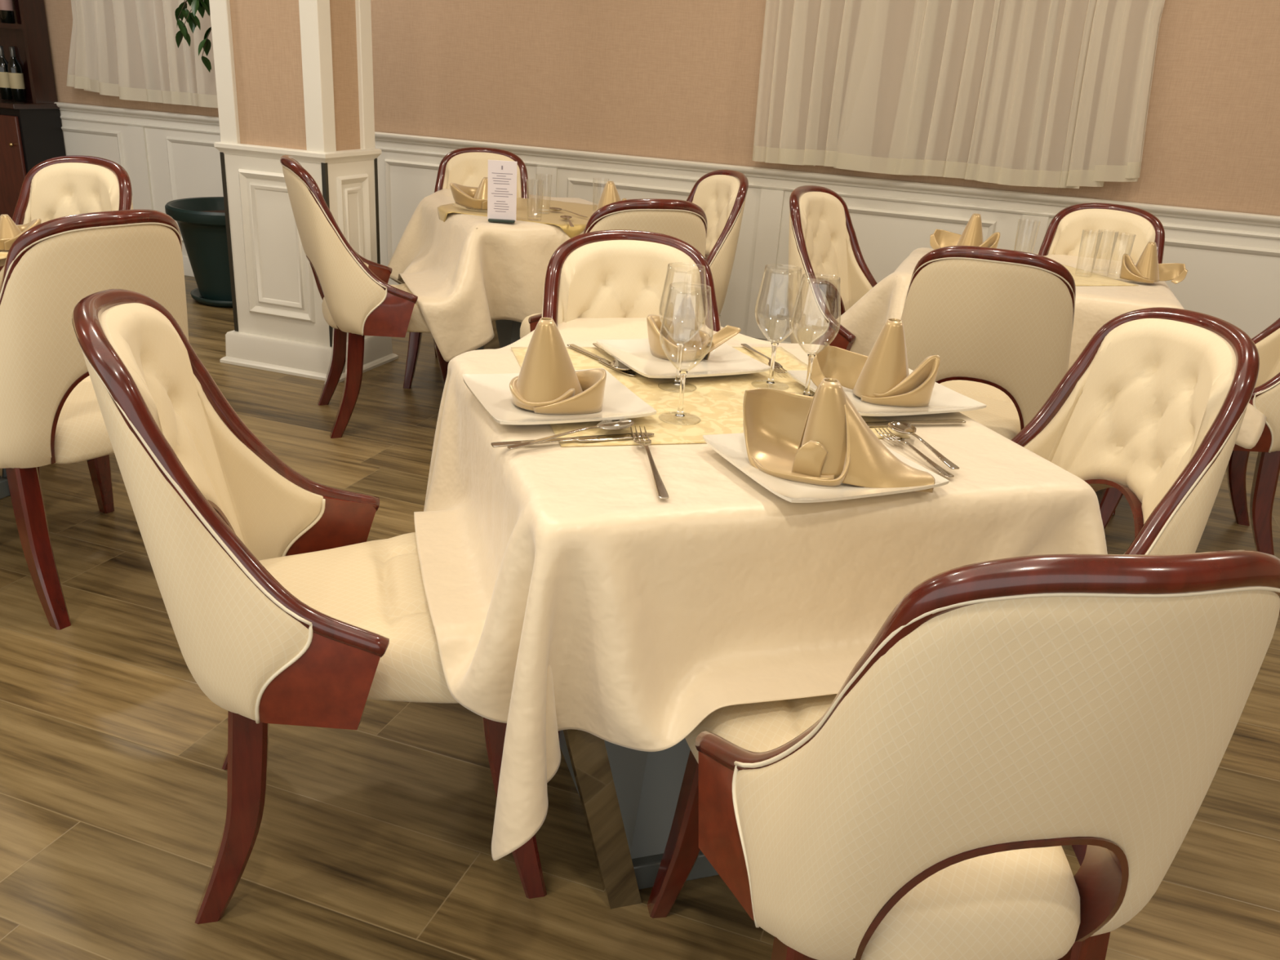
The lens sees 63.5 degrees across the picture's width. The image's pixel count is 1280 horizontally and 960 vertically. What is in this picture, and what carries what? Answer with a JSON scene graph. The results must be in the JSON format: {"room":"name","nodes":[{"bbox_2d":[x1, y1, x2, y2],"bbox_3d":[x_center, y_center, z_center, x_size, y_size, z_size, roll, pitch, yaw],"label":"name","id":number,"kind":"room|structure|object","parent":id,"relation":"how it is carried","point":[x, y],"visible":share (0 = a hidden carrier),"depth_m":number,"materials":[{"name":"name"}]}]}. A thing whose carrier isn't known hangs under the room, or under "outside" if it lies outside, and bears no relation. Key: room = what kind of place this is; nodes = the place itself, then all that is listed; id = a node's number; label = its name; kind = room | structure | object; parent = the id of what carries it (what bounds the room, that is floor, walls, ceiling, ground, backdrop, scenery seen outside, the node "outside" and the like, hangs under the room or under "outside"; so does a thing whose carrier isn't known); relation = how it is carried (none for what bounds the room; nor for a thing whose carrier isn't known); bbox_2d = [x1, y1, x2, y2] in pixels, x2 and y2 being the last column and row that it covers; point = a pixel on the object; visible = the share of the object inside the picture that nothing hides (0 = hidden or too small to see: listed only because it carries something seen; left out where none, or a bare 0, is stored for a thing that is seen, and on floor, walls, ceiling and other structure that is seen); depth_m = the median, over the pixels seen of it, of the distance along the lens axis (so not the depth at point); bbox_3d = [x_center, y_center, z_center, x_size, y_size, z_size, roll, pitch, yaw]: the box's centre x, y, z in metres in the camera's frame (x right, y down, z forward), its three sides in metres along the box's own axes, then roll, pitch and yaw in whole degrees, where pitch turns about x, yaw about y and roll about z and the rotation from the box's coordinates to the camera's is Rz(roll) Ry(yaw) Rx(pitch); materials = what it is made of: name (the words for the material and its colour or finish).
{"room":"restaurant","nodes":[
{"label":"restaurant","id":0,"kind":"room"},
{"bbox_2d":[208,0,398,382],"bbox_3d":[-1.424,-1.851,4.247,0.620,2.800,0.480,11,23,17],"label":"pillar","id":1,"kind":"structure","parent":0,"point":[294,78],"depth_m":4.31,"materials":[{"name":"beige paper"}]},
{"bbox_2d":[0,275,1279,959],"bbox_3d":[-1.011,0.523,2.205,11.400,0.050,7.270,11,23,17],"label":"floor","id":2,"kind":"structure","parent":0,"point":[373,842],"depth_m":1.99,"materials":[{"name":"brown wood"}]},
{"bbox_2d":[0,257,10,498],"bbox_3d":[-2.262,-0.241,2.829,0.845,0.752,0.842,11,23,17],"label":"dining table","id":3,"kind":"object","parent":2,"relation":"on","point":[4,486],"visible":0.05,"depth_m":3.15,"materials":[{"name":"beige"}]},
{"bbox_2d":[0,250,8,259],"bbox_3d":[-2.240,-0.577,2.696,0.876,0.048,0.895,11,23,17],"label":"table runner","id":4,"kind":"object","parent":3,"relation":"on","point":[3,254],"visible":0.07,"depth_m":2.83,"materials":[{"name":"beige fabric"}]},
{"bbox_2d":[0,213,41,250],"bbox_3d":[-1.764,-0.687,2.864,0.194,0.089,0.104,-9,25,-30],"label":"folded napkin","id":5,"kind":"object","parent":4,"relation":"on","point":[10,231],"visible":0.63,"depth_m":2.86,"materials":[{"name":"beige fabric"}]},
{"bbox_2d":[0,0,66,219],"bbox_3d":[-4.182,-2.585,6.175,1.410,2.400,0.323,11,23,17],"label":"wine cabinet","id":6,"kind":"object","parent":2,"relation":"on","point":[31,132],"visible":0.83,"depth_m":6.09,"materials":[{"name":"black paint"}]},
{"bbox_2d":[0,0,15,23],"bbox_3d":[-3.675,-2.803,5.976,0.078,0.300,0.078,11,23,17],"label":"wine bottle","id":7,"kind":"object","parent":6,"relation":"on","point":[6,9],"visible":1,"depth_m":5.99,"materials":[{"name":"black glass"}]},
{"bbox_2d":[0,22,22,29],"bbox_3d":[-4.171,-2.743,6.188,1.365,0.025,0.110,11,23,17],"label":"shelf","id":8,"kind":"object","parent":6,"relation":"attached to","point":[2,25],"depth_m":5.97,"materials":[{"name":"brown wood"}]},
{"bbox_2d":[0,98,59,109],"bbox_3d":[-4.199,-2.321,6.281,1.410,0.030,0.320,11,23,17],"label":"countertop","id":9,"kind":"structure","parent":6,"relation":"on","point":[5,104],"depth_m":6.04,"materials":[{"name":"brown wood"}]},
{"bbox_2d":[0,45,12,99],"bbox_3d":[-3.786,-2.425,6.159,0.078,0.300,0.078,11,23,17],"label":"wine bottle","id":10,"kind":"object","parent":9,"relation":"on","point":[5,89],"visible":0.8,"depth_m":6.14,"materials":[{"name":"black glass"}]},
{"bbox_2d":[7,46,26,101],"bbox_3d":[-3.702,-2.408,6.132,0.078,0.300,0.078,11,23,17],"label":"wine bottle","id":11,"kind":"object","parent":9,"relation":"on","point":[15,75],"visible":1,"depth_m":6.12,"materials":[{"name":"black glass"}]},
{"bbox_2d":[0,155,133,479],"bbox_3d":[-1.837,-0.448,3.115,0.582,0.978,0.690,10,22,15],"label":"dining chair","id":12,"kind":"object","parent":2,"relation":"on","point":[57,187],"visible":0.25,"depth_m":3.21,"materials":[{"name":"beige leather"}]},
{"bbox_2d":[0,162,119,284],"bbox_3d":[-1.775,-0.677,3.196,0.486,0.565,0.294,10,22,15],"label":"backrest cushion","id":13,"kind":"object","parent":12,"relation":"on","point":[50,191],"depth_m":3.21,"materials":[{"name":"beige leather"}]},
{"bbox_2d":[0,208,188,630],"bbox_3d":[-1.447,-0.212,2.588,0.691,0.978,0.582,16,25,29],"label":"dining chair","id":14,"kind":"object","parent":2,"relation":"on","point":[51,412],"visible":0.68,"depth_m":2.31,"materials":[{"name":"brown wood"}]},
{"bbox_2d":[164,0,232,307],"bbox_3d":[-2.178,-1.981,5.423,0.676,2.083,0.666,0,22,-10],"label":"potted plant","id":15,"kind":"object","parent":2,"relation":"on","point":[201,221],"visible":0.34,"depth_m":5.46,"materials":[{"name":"green plant"}]},
{"bbox_2d":[71,288,546,924],"bbox_3d":[-0.519,0.178,1.760,0.691,0.978,0.582,-2,22,-15],"label":"dining chair","id":16,"kind":"object","parent":2,"relation":"on","point":[281,609],"visible":0.94,"depth_m":1.60,"materials":[{"name":"beige leather"}]},
{"bbox_2d":[100,302,323,560],"bbox_3d":[-0.668,0.012,1.647,0.294,0.565,0.486,-2,22,-15],"label":"backrest cushion","id":17,"kind":"object","parent":16,"relation":"on","point":[200,485],"depth_m":1.64,"materials":[{"name":"beige leather"}]},
{"bbox_2d":[280,155,448,438],"bbox_3d":[-0.975,-0.708,3.917,0.691,0.978,0.582,-5,23,-22],"label":"dining chair","id":18,"kind":"object","parent":2,"relation":"on","point":[358,300],"visible":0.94,"depth_m":3.67,"materials":[{"name":"beige leather"}]},
{"bbox_2d":[403,146,528,388],"bbox_3d":[-0.729,-0.947,4.583,0.573,0.963,0.680,3,22,-2],"label":"dining chair","id":19,"kind":"object","parent":2,"relation":"on","point":[466,166],"visible":0.15,"depth_m":4.66,"materials":[{"name":"beige leather"}]},
{"bbox_2d":[442,151,520,197],"bbox_3d":[-0.720,-1.179,4.669,0.478,0.556,0.290,3,22,-2],"label":"backrest cushion","id":20,"kind":"object","parent":19,"relation":"on","point":[462,168],"depth_m":4.67,"materials":[{"name":"beige leather"}]},
{"bbox_2d":[182,255,791,343],"bbox_3d":[0.212,-0.737,5.365,11.400,0.115,0.022,11,23,17],"label":"baseboard","id":21,"kind":"structure","parent":2,"relation":"on","point":[188,270],"depth_m":6.27,"materials":[{"name":"beige"}]},
{"bbox_2d":[475,227,521,350],"bbox_3d":[-0.464,-0.776,4.485,0.780,0.752,0.852,-6,24,-24],"label":"dining table","id":22,"kind":"object","parent":2,"relation":"on","point":[506,332],"visible":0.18,"depth_m":4.25,"materials":[{"name":"beige"}]},
{"bbox_2d":[387,188,598,361],"bbox_3d":[-0.484,-0.903,4.444,1.207,0.556,1.409,-6,24,-24],"label":"tablecloth","id":23,"kind":"object","parent":22,"relation":"on","point":[464,277],"visible":0.55,"depth_m":3.93,"materials":[{"name":"white fabric"}]},
{"bbox_2d":[487,160,517,222],"bbox_3d":[-0.516,-1.081,3.874,0.108,0.222,0.044,2,22,-3],"label":"menu stand","id":24,"kind":"object","parent":23,"relation":"on","point":[502,175],"visible":1,"depth_m":3.87,"materials":[{"name":"grey paper"}]},
{"bbox_2d":[437,197,597,238],"bbox_3d":[-0.434,-1.090,4.340,0.688,0.090,0.688,11,23,18],"label":"table runner","id":25,"kind":"object","parent":23,"relation":"on","point":[524,206],"visible":0.48,"depth_m":4.20,"materials":[{"name":"beige fabric"}]},
{"bbox_2d":[452,202,487,211],"bbox_3d":[-0.642,-1.109,4.206,0.238,0.016,0.238,11,23,17],"label":"glass plate","id":26,"kind":"object","parent":25,"relation":"on","point":[461,207],"visible":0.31,"depth_m":4.16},
{"bbox_2d":[449,177,488,209],"bbox_3d":[-0.635,-1.159,4.182,0.264,0.121,0.142,0,22,-9],"label":"folded napkin","id":27,"kind":"object","parent":26,"relation":"on","point":[472,197],"visible":0.55,"depth_m":4.15,"materials":[{"name":"beige fabric"}]},
{"bbox_2d":[526,178,543,217],"bbox_3d":[-0.405,-1.080,3.990,0.066,0.150,0.066,11,23,17],"label":"tumbler","id":28,"kind":"object","parent":25,"relation":"on","point":[538,179],"visible":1,"depth_m":3.98,"materials":[{"name":"clear glass"}]},
{"bbox_2d":[535,173,551,213],"bbox_3d":[-0.391,-1.160,4.193,0.066,0.150,0.066,11,23,17],"label":"tumbler","id":29,"kind":"object","parent":25,"relation":"on","point":[535,174],"visible":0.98,"depth_m":4.21,"materials":[{"name":"clear glass"}]},
{"bbox_2d":[560,215,573,226],"bbox_3d":[-0.275,-0.998,3.982,0.047,0.011,0.244,0,22,-11],"label":"spoon","id":30,"kind":"object","parent":25,"relation":"on","point":[566,217],"visible":1,"depth_m":4.04,"materials":[{"name":"silver metal"}]},
{"bbox_2d":[549,207,586,217],"bbox_3d":[-0.291,-1.091,4.215,0.047,0.011,0.244,-14,28,-38],"label":"spoon","id":31,"kind":"object","parent":25,"relation":"on","point":[551,208],"visible":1,"depth_m":4.25,"materials":[{"name":"silver metal"}]},
{"bbox_2d":[591,181,621,214],"bbox_3d":[-0.094,-1.062,3.974,0.178,0.159,0.126,3,22,-2],"label":"folded napkin","id":32,"kind":"object","parent":23,"relation":"on","point":[610,194],"visible":0.31,"depth_m":3.96,"materials":[{"name":"beige fabric"}]},
{"bbox_2d":[455,355,719,909],"bbox_3d":[0.143,0.225,2.060,0.906,0.752,0.898,-3,23,-18],"label":"dining table","id":33,"kind":"object","parent":2,"relation":"on","point":[628,797],"visible":0.2,"depth_m":1.80,"materials":[{"name":"beige metal"}]},
{"bbox_2d":[413,317,1107,860],"bbox_3d":[0.168,0.068,2.086,1.271,0.541,1.355,-3,23,-18],"label":"tablecloth","id":34,"kind":"object","parent":33,"relation":"on","point":[562,592],"visible":0.52,"depth_m":1.53,"materials":[{"name":"white fabric"}]},
{"bbox_2d":[630,426,668,498],"bbox_3d":[0.015,-0.034,1.606,0.028,0.011,0.300,1,22,-8],"label":"fork","id":35,"kind":"object","parent":34,"relation":"on","point":[662,493],"visible":1,"depth_m":1.57,"materials":[{"name":"silver metal"}]},
{"bbox_2d":[511,346,910,446],"bbox_3d":[0.099,-0.179,2.014,0.620,0.003,0.620,-2,22,-14],"label":"table runner","id":36,"kind":"object","parent":34,"relation":"on","point":[717,401],"visible":0.38,"depth_m":1.94,"materials":[{"name":"yellow fabric"}]},
{"bbox_2d":[462,368,657,424],"bbox_3d":[-0.150,-0.146,1.852,0.285,0.024,0.285,-5,23,-21],"label":"square plate","id":37,"kind":"object","parent":36,"relation":"on","point":[492,392],"visible":0.61,"depth_m":1.82,"materials":[{"name":"beige ceramic"}]},
{"bbox_2d":[509,317,606,414],"bbox_3d":[-0.142,-0.201,1.803,0.170,0.151,0.120,2,22,-5],"label":"folded napkin","id":38,"kind":"object","parent":37,"relation":"on","point":[548,382],"visible":1,"depth_m":1.79,"materials":[{"name":"gold fabric"}]},
{"bbox_2d":[507,418,633,449],"bbox_3d":[-0.109,-0.075,1.679,0.244,0.011,0.047,-13,27,-37],"label":"spoon","id":39,"kind":"object","parent":36,"relation":"on","point":[608,424],"visible":1,"depth_m":1.70,"materials":[{"name":"silver metal"}]},
{"bbox_2d":[491,432,654,447],"bbox_3d":[-0.105,-0.066,1.680,0.278,0.005,0.021,-5,23,-22],"label":"table knife","id":40,"kind":"object","parent":36,"relation":"on","point":[622,436],"visible":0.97,"depth_m":1.68,"materials":[{"name":"silver metal"}]},
{"bbox_2d":[567,343,635,376],"bbox_3d":[-0.081,-0.250,2.150,0.021,0.005,0.251,-11,26,-33],"label":"table knife","id":41,"kind":"object","parent":36,"relation":"on","point":[603,361],"visible":0.93,"depth_m":2.15,"materials":[{"name":"silver metal"}]},
{"bbox_2d":[592,342,631,370],"bbox_3d":[-0.061,-0.259,2.156,0.047,0.011,0.225,-4,23,-19],"label":"spoon","id":42,"kind":"object","parent":36,"relation":"on","point":[615,363],"visible":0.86,"depth_m":2.10,"materials":[{"name":"silver metal"}]},
{"bbox_2d":[657,262,707,392],"bbox_3d":[0.080,-0.289,1.965,0.091,0.235,0.091,11,23,17],"label":"wine glass","id":43,"kind":"object","parent":36,"relation":"on","point":[680,345],"visible":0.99,"depth_m":1.98,"materials":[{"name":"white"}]},
{"bbox_2d":[658,262,707,344],"bbox_3d":[0.082,-0.329,1.949,0.091,0.149,0.091,11,23,17],"label":"bowl","id":44,"kind":"object","parent":43,"relation":"on","point":[675,262],"depth_m":1.95,"materials":[{"name":"clear glass"}]},
{"bbox_2d":[595,334,770,378],"bbox_3d":[0.086,-0.254,2.164,0.285,0.024,0.285,-6,24,-23],"label":"square plate","id":45,"kind":"object","parent":36,"relation":"on","point":[636,354],"visible":0.8,"depth_m":2.15,"materials":[{"name":"beige ceramic"}]},
{"bbox_2d":[646,294,741,361],"bbox_3d":[0.112,-0.321,2.175,0.200,0.134,0.095,5,22,2],"label":"folded napkin","id":46,"kind":"object","parent":45,"relation":"on","point":[684,326],"visible":0.94,"depth_m":2.17,"materials":[{"name":"beige fabric"}]},
{"bbox_2d":[658,281,713,425],"bbox_3d":[0.077,-0.217,1.783,0.091,0.235,0.091,11,23,17],"label":"wine glass","id":47,"kind":"object","parent":36,"relation":"on","point":[683,373],"visible":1,"depth_m":1.80,"materials":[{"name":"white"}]},
{"bbox_2d":[659,281,713,372],"bbox_3d":[0.080,-0.257,1.767,0.091,0.149,0.091,11,23,17],"label":"bowl","id":48,"kind":"object","parent":47,"relation":"on","point":[682,371],"depth_m":1.77,"materials":[{"name":"clear glass"}]},
{"bbox_2d":[740,343,786,373],"bbox_3d":[0.267,-0.265,2.232,0.028,0.011,0.256,-2,22,-15],"label":"fork","id":49,"kind":"object","parent":36,"relation":"on","point":[777,365],"visible":0.74,"depth_m":2.19,"materials":[{"name":"silver metal"}]},
{"bbox_2d":[751,263,802,390],"bbox_3d":[0.267,-0.297,2.017,0.091,0.235,0.091,11,23,17],"label":"wine glass","id":50,"kind":"object","parent":36,"relation":"on","point":[774,344],"visible":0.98,"depth_m":2.03,"materials":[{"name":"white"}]},
{"bbox_2d":[755,263,802,342],"bbox_3d":[0.269,-0.337,2.001,0.091,0.149,0.091,11,23,17],"label":"bowl","id":51,"kind":"object","parent":50,"relation":"on","point":[770,264],"depth_m":2.00,"materials":[{"name":"clear glass"}]},
{"bbox_2d":[791,272,840,395],"bbox_3d":[0.327,-0.266,1.948,0.091,0.235,0.091,11,23,17],"label":"wine glass","id":52,"kind":"object","parent":36,"relation":"on","point":[811,357],"visible":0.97,"depth_m":1.96,"materials":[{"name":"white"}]},
{"bbox_2d":[791,272,840,355],"bbox_3d":[0.330,-0.306,1.932,0.091,0.149,0.091,11,23,17],"label":"bowl","id":53,"kind":"object","parent":52,"relation":"on","point":[810,353],"depth_m":1.93,"materials":[{"name":"clear glass"}]},
{"bbox_2d":[786,368,986,416],"bbox_3d":[0.473,-0.170,2.018,0.285,0.024,0.285,-5,23,-20],"label":"square plate","id":54,"kind":"object","parent":36,"relation":"on","point":[944,399],"visible":0.41,"depth_m":1.97,"materials":[{"name":"beige ceramic"}]},
{"bbox_2d":[810,318,940,407],"bbox_3d":[0.448,-0.232,1.982,0.245,0.151,0.110,9,22,12],"label":"folded napkin","id":55,"kind":"object","parent":54,"relation":"on","point":[883,377],"visible":0.96,"depth_m":1.96,"materials":[{"name":"gold fabric"}]},
{"bbox_2d":[702,432,949,502],"bbox_3d":[0.282,-0.025,1.620,0.285,0.024,0.285,-6,24,-23],"label":"square plate","id":56,"kind":"object","parent":34,"relation":"on","point":[731,446],"visible":0.45,"depth_m":1.54,"materials":[{"name":"beige ceramic"}]},
{"bbox_2d":[742,377,935,493],"bbox_3d":[0.301,-0.073,1.570,0.302,0.140,0.116,8,22,9],"label":"folded napkin","id":57,"kind":"object","parent":56,"relation":"on","point":[821,439],"visible":1,"depth_m":1.57,"materials":[{"name":"gold fabric"}]},
{"bbox_2d":[875,427,954,477],"bbox_3d":[0.455,-0.049,1.719,0.028,0.011,0.220,-3,23,-18],"label":"fork","id":58,"kind":"object","parent":34,"relation":"on","point":[935,466],"visible":1,"depth_m":1.71,"materials":[{"name":"silver metal"}]},
{"bbox_2d":[865,418,965,426],"bbox_3d":[0.489,-0.104,1.877,0.222,0.005,0.021,-2,22,-15],"label":"table knife","id":59,"kind":"object","parent":34,"relation":"on","point":[880,424],"visible":0.62,"depth_m":1.88,"materials":[{"name":"silver metal"}]},
{"bbox_2d":[887,421,959,469],"bbox_3d":[0.476,-0.060,1.736,0.047,0.011,0.216,-2,22,-14],"label":"spoon","id":60,"kind":"object","parent":34,"relation":"on","point":[899,427],"visible":1,"depth_m":1.77,"materials":[{"name":"silver metal"}]},
{"bbox_2d":[520,199,707,338],"bbox_3d":[-0.093,-0.509,3.566,0.582,0.978,0.691,-5,23,-22],"label":"dining chair","id":61,"kind":"object","parent":2,"relation":"on","point":[686,221],"visible":0.18,"depth_m":3.13,"materials":[{"name":"beige leather"}]},
{"bbox_2d":[542,229,720,737],"bbox_3d":[0.018,-0.024,2.361,0.582,0.978,0.691,-2,22,-15],"label":"dining chair","id":62,"kind":"object","parent":2,"relation":"on","point":[619,273],"visible":0.24,"depth_m":2.45,"materials":[{"name":"beige leather"}]},
{"bbox_2d":[557,240,705,324],"bbox_3d":[-0.014,-0.259,2.441,0.486,0.565,0.294,-2,22,-15],"label":"backrest cushion","id":63,"kind":"object","parent":62,"relation":"on","point":[597,278],"depth_m":2.45,"materials":[{"name":"beige leather"}]},
{"bbox_2d":[686,169,748,315],"bbox_3d":[0.067,-0.770,4.253,0.691,0.978,0.582,-6,24,-24],"label":"dining chair","id":64,"kind":"object","parent":2,"relation":"on","point":[721,194],"visible":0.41,"depth_m":4.13,"materials":[{"name":"beige leather"}]},
{"bbox_2d":[692,174,739,254],"bbox_3d":[0.230,-0.961,4.253,0.294,0.565,0.486,-6,24,-24],"label":"backrest cushion","id":65,"kind":"object","parent":64,"relation":"on","point":[717,195],"depth_m":4.21,"materials":[{"name":"beige leather"}]},
{"bbox_2d":[788,185,877,351],"bbox_3d":[0.836,-0.544,3.812,0.691,0.978,0.582,19,26,33],"label":"dining chair","id":66,"kind":"object","parent":2,"relation":"on","point":[823,242],"visible":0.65,"depth_m":3.81,"materials":[{"name":"beige leather"}]},
{"bbox_2d":[799,191,872,311],"bbox_3d":[0.714,-0.762,3.834,0.294,0.565,0.486,19,26,33],"label":"backrest cushion","id":67,"kind":"object","parent":66,"relation":"on","point":[829,250],"depth_m":3.89,"materials":[{"name":"beige leather"}]},
{"bbox_2d":[647,550,1279,959],"bbox_3d":[0.360,0.399,1.352,0.582,0.978,0.691,0,22,-11],"label":"dining chair","id":68,"kind":"object","parent":2,"relation":"on","point":[1004,714],"visible":0.99,"depth_m":1.02,"materials":[{"name":"beige leather"}]},
{"bbox_2d":[900,245,1075,439],"bbox_3d":[0.974,-0.226,3.034,0.582,0.978,0.691,11,23,18],"label":"dining chair","id":69,"kind":"object","parent":2,"relation":"on","point":[999,322],"visible":0.47,"depth_m":2.67,"materials":[{"name":"beige leather"}]},
{"bbox_2d":[1037,202,1164,514],"bbox_3d":[1.605,-0.490,3.808,0.582,0.978,0.691,14,24,24],"label":"dining chair","id":70,"kind":"object","parent":2,"relation":"on","point":[1063,236],"visible":0.13,"depth_m":3.89,"materials":[{"name":"beige leather"}]},
{"bbox_2d":[1048,208,1155,263],"bbox_3d":[1.693,-0.714,3.879,0.486,0.565,0.294,14,24,24],"label":"backrest cushion","id":71,"kind":"object","parent":70,"relation":"on","point":[1065,229],"depth_m":3.89,"materials":[{"name":"beige leather"}]},
{"bbox_2d":[1011,306,1259,555],"bbox_3d":[0.716,0.160,2.015,0.690,0.978,0.582,-2,22,-14],"label":"dining chair","id":72,"kind":"object","parent":2,"relation":"on","point":[1153,408],"visible":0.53,"depth_m":1.95,"materials":[{"name":"beige leather"}]},
{"bbox_2d":[1098,317,1279,555],"bbox_3d":[1.859,-0.273,3.302,0.691,0.978,0.582,10,22,16],"label":"dining chair","id":73,"kind":"object","parent":2,"relation":"on","point":[1265,397],"visible":0.32,"depth_m":3.20,"materials":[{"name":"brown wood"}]},
{"bbox_2d":[1254,328,1279,387],"bbox_3d":[2.029,-0.418,3.189,0.294,0.565,0.486,10,22,16],"label":"backrest cushion","id":74,"kind":"object","parent":73,"relation":"on","point":[1267,343],"depth_m":3.39,"materials":[{"name":"beige leather"}]},
{"bbox_2d":[43,0,1279,216],"bbox_3d":[0.348,-2.423,4.769,11.400,1.900,0.100,11,23,17],"label":"wall","id":75,"kind":"structure","parent":0,"point":[667,79],"depth_m":4.98,"materials":[{"name":"beige paint"}]},
{"bbox_2d":[61,125,124,168],"bbox_3d":[-3.734,-1.905,6.439,1.340,0.600,0.016,11,23,17],"label":"trim","id":76,"kind":"structure","parent":75,"relation":"attached to","point":[69,129],"depth_m":6.19,"materials":[{"name":"beige wood"}]},
{"bbox_2d":[128,125,153,209],"bbox_3d":[-2.983,-1.742,6.214,0.110,0.727,0.015,11,23,17],"label":"trim","id":77,"kind":"structure","parent":75,"relation":"attached to","point":[137,136],"depth_m":6.16,"materials":[{"name":"beige"}]},
{"bbox_2d":[66,0,217,107],"bbox_3d":[-2.782,-2.797,5.671,1.144,1.360,0.066,11,23,17],"label":"sheer curtain","id":78,"kind":"object","parent":75,"relation":"hanging from","point":[128,50],"visible":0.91,"depth_m":5.81,"materials":[{"name":"white fabric"}]},
{"bbox_2d":[165,136,215,241],"bbox_3d":[-2.189,-1.610,5.958,1.270,0.600,0.016,11,23,17],"label":"trim","id":79,"kind":"structure","parent":75,"relation":"attached to","point":[169,140],"depth_m":6.04,"materials":[{"name":"beige wood"}]},
{"bbox_2d":[384,159,439,264],"bbox_3d":[-1.014,-1.386,5.593,0.830,0.600,0.016,11,23,17],"label":"trim","id":80,"kind":"structure","parent":75,"relation":"attached to","point":[388,162],"depth_m":5.64,"materials":[{"name":"beige wood"}]},
{"bbox_2d":[536,165,557,197],"bbox_3d":[-0.498,-1.268,5.442,0.110,0.727,0.015,11,23,17],"label":"trim","id":81,"kind":"structure","parent":75,"relation":"attached to","point":[543,171],"depth_m":5.33,"materials":[{"name":"beige"}]},
{"bbox_2d":[567,177,721,315],"bbox_3d":[0.019,-1.190,5.272,0.870,0.600,0.016,11,23,17],"label":"trim","id":82,"kind":"structure","parent":75,"relation":"attached to","point":[571,181],"depth_m":5.20,"materials":[{"name":"beige"}]},
{"bbox_2d":[53,102,1279,227],"bbox_3d":[0.263,-1.528,5.044,11.400,0.046,0.036,11,23,17],"label":"trim","id":83,"kind":"structure","parent":75,"relation":"attached to","point":[829,179],"depth_m":4.91,"materials":[{"name":"beige wood"}]},
{"bbox_2d":[59,110,1279,342],"bbox_3d":[0.259,-1.131,5.274,11.400,0.920,0.112,11,23,17],"label":"wainscoting","id":84,"kind":"structure","parent":75,"relation":"attached to","point":[1242,291],"depth_m":5.07,"materials":[{"name":"beige paint"}]},
{"bbox_2d":[60,115,1279,239],"bbox_3d":[0.263,-1.475,5.077,11.400,0.020,0.014,11,23,17],"label":"trim","id":85,"kind":"structure","parent":75,"relation":"attached to","point":[162,126],"depth_m":4.95,"materials":[{"name":"beige"}]},
{"bbox_2d":[746,188,784,339],"bbox_3d":[0.615,-1.056,5.096,0.110,0.727,0.015,11,23,17],"label":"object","id":86,"kind":"structure","parent":75,"relation":"attached to","point":[771,206],"depth_m":5.08,"materials":[{"name":"beige"}]},
{"bbox_2d":[822,205,996,306],"bbox_3d":[1.245,-0.956,4.891,0.740,0.600,0.016,11,23,17],"label":"trim","id":87,"kind":"structure","parent":75,"relation":"attached to","point":[991,224],"depth_m":4.78,"materials":[{"name":"beige"}]},
{"bbox_2d":[751,0,1164,188],"bbox_3d":[1.353,-1.998,4.388,1.692,1.382,0.083,11,23,17],"label":"sheer curtain","id":88,"kind":"object","parent":75,"relation":"hanging from","point":[1032,93],"visible":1,"depth_m":4.47,"materials":[{"name":"white fabric"}]},
{"bbox_2d":[1016,213,1048,253],"bbox_3d":[1.742,-0.841,4.745,0.110,0.727,0.015,11,23,17],"label":"trim","id":89,"kind":"structure","parent":75,"relation":"attached to","point":[1028,230],"depth_m":4.63,"materials":[{"name":"beige paint"}]},
{"bbox_2d":[1164,238,1279,257],"bbox_3d":[2.565,-0.704,4.480,1.150,0.600,0.016,11,23,17],"label":"trim","id":90,"kind":"structure","parent":75,"relation":"attached to","point":[1171,242],"depth_m":4.40,"materials":[{"name":"beige paint"}]},
{"bbox_3d":[1.356,-0.366,3.759,0.891,0.752,0.692,11,23,17],"label":"dining table","id":91,"kind":"object","parent":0,"visible":0},
{"bbox_2d":[823,247,1266,448],"bbox_3d":[1.381,-0.508,3.704,1.374,0.507,1.173,11,23,17],"label":"tablecloth","id":92,"kind":"object","parent":91,"relation":"on","point":[1095,305],"visible":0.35,"depth_m":3.40,"materials":[{"name":"white fabric"}]},
{"bbox_2d":[929,213,999,249],"bbox_3d":[1.191,-0.899,3.790,0.245,0.151,0.110,10,22,15],"label":"folded napkin","id":93,"kind":"object","parent":92,"relation":"on","point":[972,233],"visible":0.6,"depth_m":3.77,"materials":[{"name":"beige fabric"}]},
{"bbox_2d":[1062,264,1138,285],"bbox_3d":[1.389,-0.726,3.613,0.460,0.003,0.460,-4,23,-18],"label":"table runner","id":94,"kind":"object","parent":92,"relation":"on","point":[1081,277],"visible":0.28,"depth_m":3.54,"materials":[{"name":"beige fabric"}]},
{"bbox_2d":[1013,218,1039,252],"bbox_3d":[1.350,-0.827,3.630,0.073,0.165,0.073,11,23,17],"label":"tumbler","id":95,"kind":"object","parent":94,"relation":"on","point":[1028,219],"visible":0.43,"depth_m":3.62,"materials":[{"name":"clear glass"}]},
{"bbox_2d":[1075,229,1102,272],"bbox_3d":[1.547,-0.783,3.571,0.066,0.150,0.066,11,23,17],"label":"tumbler","id":96,"kind":"object","parent":94,"relation":"on","point":[1084,229],"visible":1,"depth_m":3.57,"materials":[{"name":"clear glass"}]},
{"bbox_2d":[1120,241,1187,284],"bbox_3d":[1.744,-0.735,3.502,0.208,0.128,0.094,14,24,23],"label":"folded napkin","id":97,"kind":"object","parent":92,"relation":"on","point":[1147,269],"visible":1,"depth_m":3.50,"materials":[{"name":"beige fabric"}]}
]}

